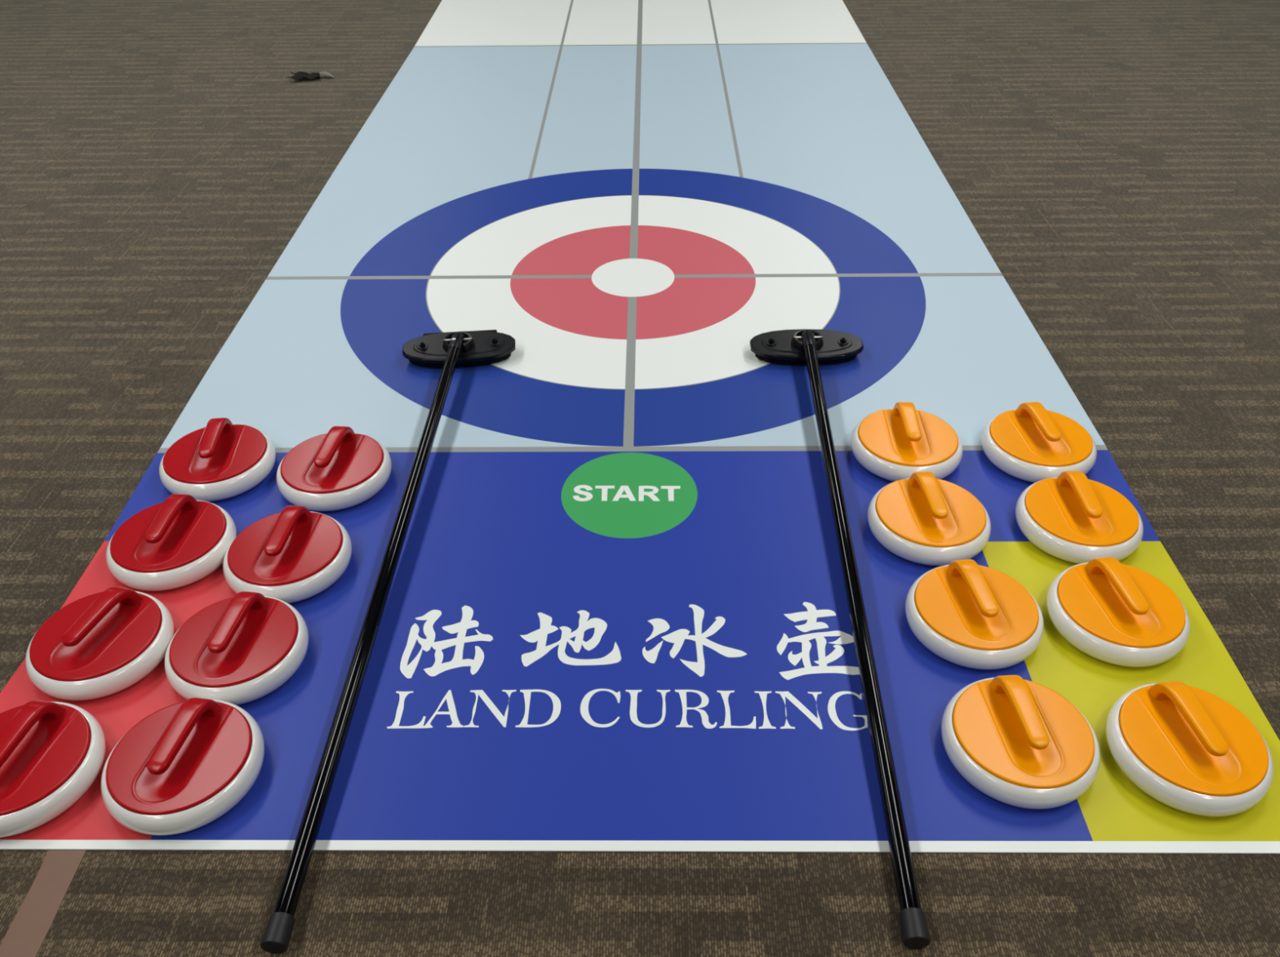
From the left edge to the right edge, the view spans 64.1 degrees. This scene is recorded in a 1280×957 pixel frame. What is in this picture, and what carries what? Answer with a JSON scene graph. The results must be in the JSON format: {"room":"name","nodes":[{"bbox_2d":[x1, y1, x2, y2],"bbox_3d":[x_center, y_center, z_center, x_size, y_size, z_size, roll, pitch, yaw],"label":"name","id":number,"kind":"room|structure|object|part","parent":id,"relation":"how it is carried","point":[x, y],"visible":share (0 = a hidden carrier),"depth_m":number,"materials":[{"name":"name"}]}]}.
{"room":"indoor recreation room","nodes":[
{"label":"indoor recreation room","id":0,"kind":"room"},
{"bbox_2d":[0,0,1279,956],"bbox_3d":[0.005,-2.345,4.863,16.000,0.001,16.000,0,38,1],"label":"floor","id":1,"kind":"structure","parent":0,"point":[1117,162],"depth_m":2.33,"materials":[{"name":"carpet"}]},
{"bbox_2d":[0,848,86,956],"bbox_3d":[-0.724,0.592,1.135,0.050,0.001,0.600,0,38,1],"label":"tape","id":2,"kind":"object","parent":1,"relation":"on","point":[33,919],"visible":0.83,"depth_m":1.24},
{"bbox_2d":[286,71,334,80],"bbox_3d":[-1.208,-1.481,3.756,0.168,0.025,0.081,-4,38,-4],"label":"scrap","id":3,"kind":"object","parent":1,"relation":"on","point":[299,74],"visible":1,"depth_m":3.75,"materials":[{"name":"black"}]},
{"bbox_2d":[0,0,1279,853],"bbox_3d":[-0.004,-1.618,3.937,1.813,0.002,6.754,0,38,1],"label":"mat","id":4,"kind":"object","parent":1,"relation":"on","point":[615,617],"visible":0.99,"depth_m":1.92,"materials":[{"name":"plastic"}]},
{"bbox_2d":[0,699,105,837],"bbox_3d":[-0.824,0.369,1.352,0.204,0.082,0.204,6,39,8],"label":"stone","id":5,"kind":"object","parent":4,"relation":"on","point":[51,753],"visible":1,"depth_m":1.34,"materials":[{"name":"red plastic"}]},
{"bbox_3d":[-0.821,0.344,1.355,0.038,0.046,0.138,6,39,9],"label":"handle","id":6,"kind":"part","parent":5,"relation":"part of","materials":[{"name":"red plastic"}]},
{"bbox_2d":[25,586,173,700],"bbox_3d":[-0.809,0.233,1.526,0.204,0.082,0.204,11,40,14],"label":"stone","id":7,"kind":"object","parent":4,"relation":"on","point":[101,644],"visible":0.98,"depth_m":1.50,"materials":[{"name":"red plastic"}]},
{"bbox_3d":[-0.804,0.208,1.528,0.038,0.046,0.138,11,40,14],"label":"handle","id":8,"kind":"part","parent":7,"relation":"part of","materials":[{"name":"red plastic"}]},
{"bbox_2d":[106,493,236,591],"bbox_3d":[-0.783,0.094,1.701,0.204,0.082,0.204,2,38,3],"label":"stone","id":9,"kind":"object","parent":4,"relation":"on","point":[180,540],"visible":1,"depth_m":1.67,"materials":[{"name":"red plastic"}]},
{"bbox_3d":[-0.782,0.069,1.704,0.038,0.046,0.138,2,38,3],"label":"handle","id":10,"kind":"part","parent":9,"relation":"part of","materials":[{"name":"red plastic"}]},
{"bbox_2d":[101,697,264,835],"bbox_3d":[-0.608,0.366,1.353,0.204,0.082,0.204,5,39,8],"label":"stone","id":11,"kind":"object","parent":4,"relation":"on","point":[184,766],"visible":1,"depth_m":1.33,"materials":[{"name":"red plastic"}]},
{"bbox_3d":[-0.605,0.341,1.356,0.038,0.046,0.138,5,39,8],"label":"handle","id":12,"kind":"part","parent":11,"relation":"part of","materials":[{"name":"red plastic"}]},
{"bbox_2d":[159,417,275,501],"bbox_3d":[-0.779,-0.046,1.879,0.204,0.082,0.204,-4,38,-4],"label":"stone","id":13,"kind":"object","parent":4,"relation":"on","point":[220,460],"visible":0.99,"depth_m":1.85,"materials":[{"name":"red plastic"}]},
{"bbox_3d":[-0.781,-0.071,1.882,0.038,0.046,0.138,-4,38,-4],"label":"handle","id":14,"kind":"part","parent":13,"relation":"part of","materials":[{"name":"red plastic"}]},
{"bbox_2d":[164,591,308,705],"bbox_3d":[-0.600,0.239,1.514,0.204,0.082,0.204,4,38,6],"label":"stone","id":15,"kind":"object","parent":4,"relation":"on","point":[239,649],"visible":0.96,"depth_m":1.49,"materials":[{"name":"red plastic"}]},
{"bbox_3d":[-0.598,0.214,1.517,0.038,0.046,0.138,4,38,6],"label":"handle","id":16,"kind":"part","parent":15,"relation":"part of","materials":[{"name":"red plastic"}]},
{"bbox_2d":[222,505,351,603],"bbox_3d":[-0.579,0.113,1.674,0.204,0.082,0.204,2,38,4],"label":"stone","id":17,"kind":"object","parent":4,"relation":"on","point":[293,554],"visible":0.97,"depth_m":1.65,"materials":[{"name":"red plastic"}]},
{"bbox_3d":[-0.578,0.088,1.677,0.038,0.046,0.138,2,38,4],"label":"handle","id":18,"kind":"part","parent":17,"relation":"part of","materials":[{"name":"red plastic"}]},
{"bbox_2d":[276,426,391,511],"bbox_3d":[-0.557,-0.029,1.855,0.204,0.082,0.204,4,38,5],"label":"stone","id":19,"kind":"object","parent":4,"relation":"on","point":[341,468],"visible":1,"depth_m":1.83,"materials":[{"name":"red plastic"}]},
{"bbox_3d":[-0.555,-0.054,1.858,0.038,0.046,0.138,4,38,5],"label":"handle","id":20,"kind":"part","parent":19,"relation":"part of","materials":[{"name":"red plastic"}]},
{"bbox_2d":[260,329,515,953],"bbox_3d":[-0.354,0.099,1.704,0.241,0.064,1.370,-2,38,-2],"label":"broom","id":21,"kind":"object","parent":4,"relation":"on","point":[447,351],"visible":1,"depth_m":1.57,"materials":[{"name":"black plastic"}]},
{"bbox_3d":[-0.389,-0.284,2.199,0.240,0.017,0.112,-4,38,-4],"label":"head plate","id":22,"kind":"part","parent":21,"relation":"part of","materials":[{"name":"black plastic"}]},
{"bbox_2d":[750,328,929,949],"bbox_3d":[0.358,0.097,1.697,0.240,0.063,1.367,0,38,0],"label":"broom","id":23,"kind":"object","parent":4,"relation":"on","point":[812,348],"visible":1,"depth_m":1.57,"materials":[{"name":"black plastic"}]},
{"bbox_3d":[0.357,-0.288,2.193,0.240,0.017,0.112,0,38,0],"label":"head plate","id":24,"kind":"part","parent":23,"relation":"part of","materials":[{"name":"black plastic"}]},
{"bbox_2d":[850,401,962,481],"bbox_3d":[0.497,-0.077,1.899,0.204,0.082,0.204,1,38,2],"label":"stone","id":25,"kind":"object","parent":4,"relation":"on","point":[900,442],"visible":0.98,"depth_m":1.87,"materials":[{"name":"orange plastic"}]},
{"bbox_3d":[0.498,-0.102,1.902,0.038,0.046,0.138,1,38,2],"label":"handle","id":26,"kind":"part","parent":25,"relation":"part of","materials":[{"name":"orange plastic"}]},
{"bbox_2d":[867,471,991,565],"bbox_3d":[0.491,0.056,1.730,0.209,0.082,0.209,-2,38,-2],"label":"stone","id":27,"kind":"object","parent":4,"relation":"on","point":[922,518],"visible":0.98,"depth_m":1.70,"materials":[{"name":"orange plastic"}]},
{"bbox_3d":[0.490,0.031,1.733,0.038,0.046,0.138,-2,38,-2],"label":"handle","id":28,"kind":"part","parent":27,"relation":"part of","materials":[{"name":"orange plastic"}]},
{"bbox_2d":[905,559,1044,669],"bbox_3d":[0.510,0.194,1.555,0.204,0.082,0.204,-5,38,-5],"label":"stone","id":29,"kind":"object","parent":4,"relation":"on","point":[969,614],"visible":1,"depth_m":1.53,"materials":[{"name":"orange plastic"}]},
{"bbox_3d":[0.508,0.169,1.558,0.038,0.046,0.138,-4,38,-5],"label":"handle","id":30,"kind":"part","parent":29,"relation":"part of","materials":[{"name":"orange plastic"}]},
{"bbox_2d":[941,675,1100,808],"bbox_3d":[0.512,0.338,1.371,0.204,0.082,0.204,-3,38,-3],"label":"stone","id":31,"kind":"object","parent":4,"relation":"on","point":[1020,742],"visible":1,"depth_m":1.35,"materials":[{"name":"orange plastic"}]},
{"bbox_3d":[0.511,0.314,1.374,0.038,0.046,0.138,-3,38,-3],"label":"handle","id":32,"kind":"part","parent":31,"relation":"part of","materials":[{"name":"orange plastic"}]},
{"bbox_2d":[981,401,1097,482],"bbox_3d":[0.742,-0.076,1.895,0.204,0.082,0.204,-4,38,-4],"label":"stone","id":33,"kind":"object","parent":4,"relation":"on","point":[1031,442],"visible":0.95,"depth_m":1.87,"materials":[{"name":"orange plastic"}]},
{"bbox_3d":[0.740,-0.101,1.898,0.038,0.046,0.138,-4,38,-4],"label":"handle","id":34,"kind":"part","parent":33,"relation":"part of","materials":[{"name":"orange plastic"}]},
{"bbox_2d":[1015,471,1143,564],"bbox_3d":[0.745,0.055,1.728,0.204,0.082,0.204,0,38,0],"label":"stone","id":35,"kind":"object","parent":4,"relation":"on","point":[1072,517],"visible":1,"depth_m":1.70,"materials":[{"name":"orange plastic"}]},
{"bbox_3d":[0.745,0.030,1.731,0.038,0.046,0.138,0,38,0],"label":"handle","id":36,"kind":"part","parent":35,"relation":"part of","materials":[{"name":"orange plastic"}]},
{"bbox_2d":[1046,556,1190,666],"bbox_3d":[0.730,0.190,1.556,0.204,0.082,0.204,-5,38,-6],"label":"stone","id":37,"kind":"object","parent":4,"relation":"on","point":[1113,611],"visible":1,"depth_m":1.53,"materials":[{"name":"orange plastic"}]},
{"bbox_3d":[0.728,0.165,1.559,0.038,0.046,0.138,-5,38,-6],"label":"handle","id":38,"kind":"part","parent":37,"relation":"part of","materials":[{"name":"orange plastic"}]},
{"bbox_2d":[1106,680,1273,816],"bbox_3d":[0.734,0.344,1.360,0.204,0.082,0.204,-6,38,-6],"label":"stone","id":39,"kind":"object","parent":4,"relation":"on","point":[1188,748],"visible":1,"depth_m":1.34,"materials":[{"name":"orange plastic"}]},
{"bbox_3d":[0.731,0.320,1.363,0.038,0.046,0.138,-6,38,-6],"label":"handle","id":40,"kind":"part","parent":39,"relation":"part of","materials":[{"name":"orange plastic"}]}
]}

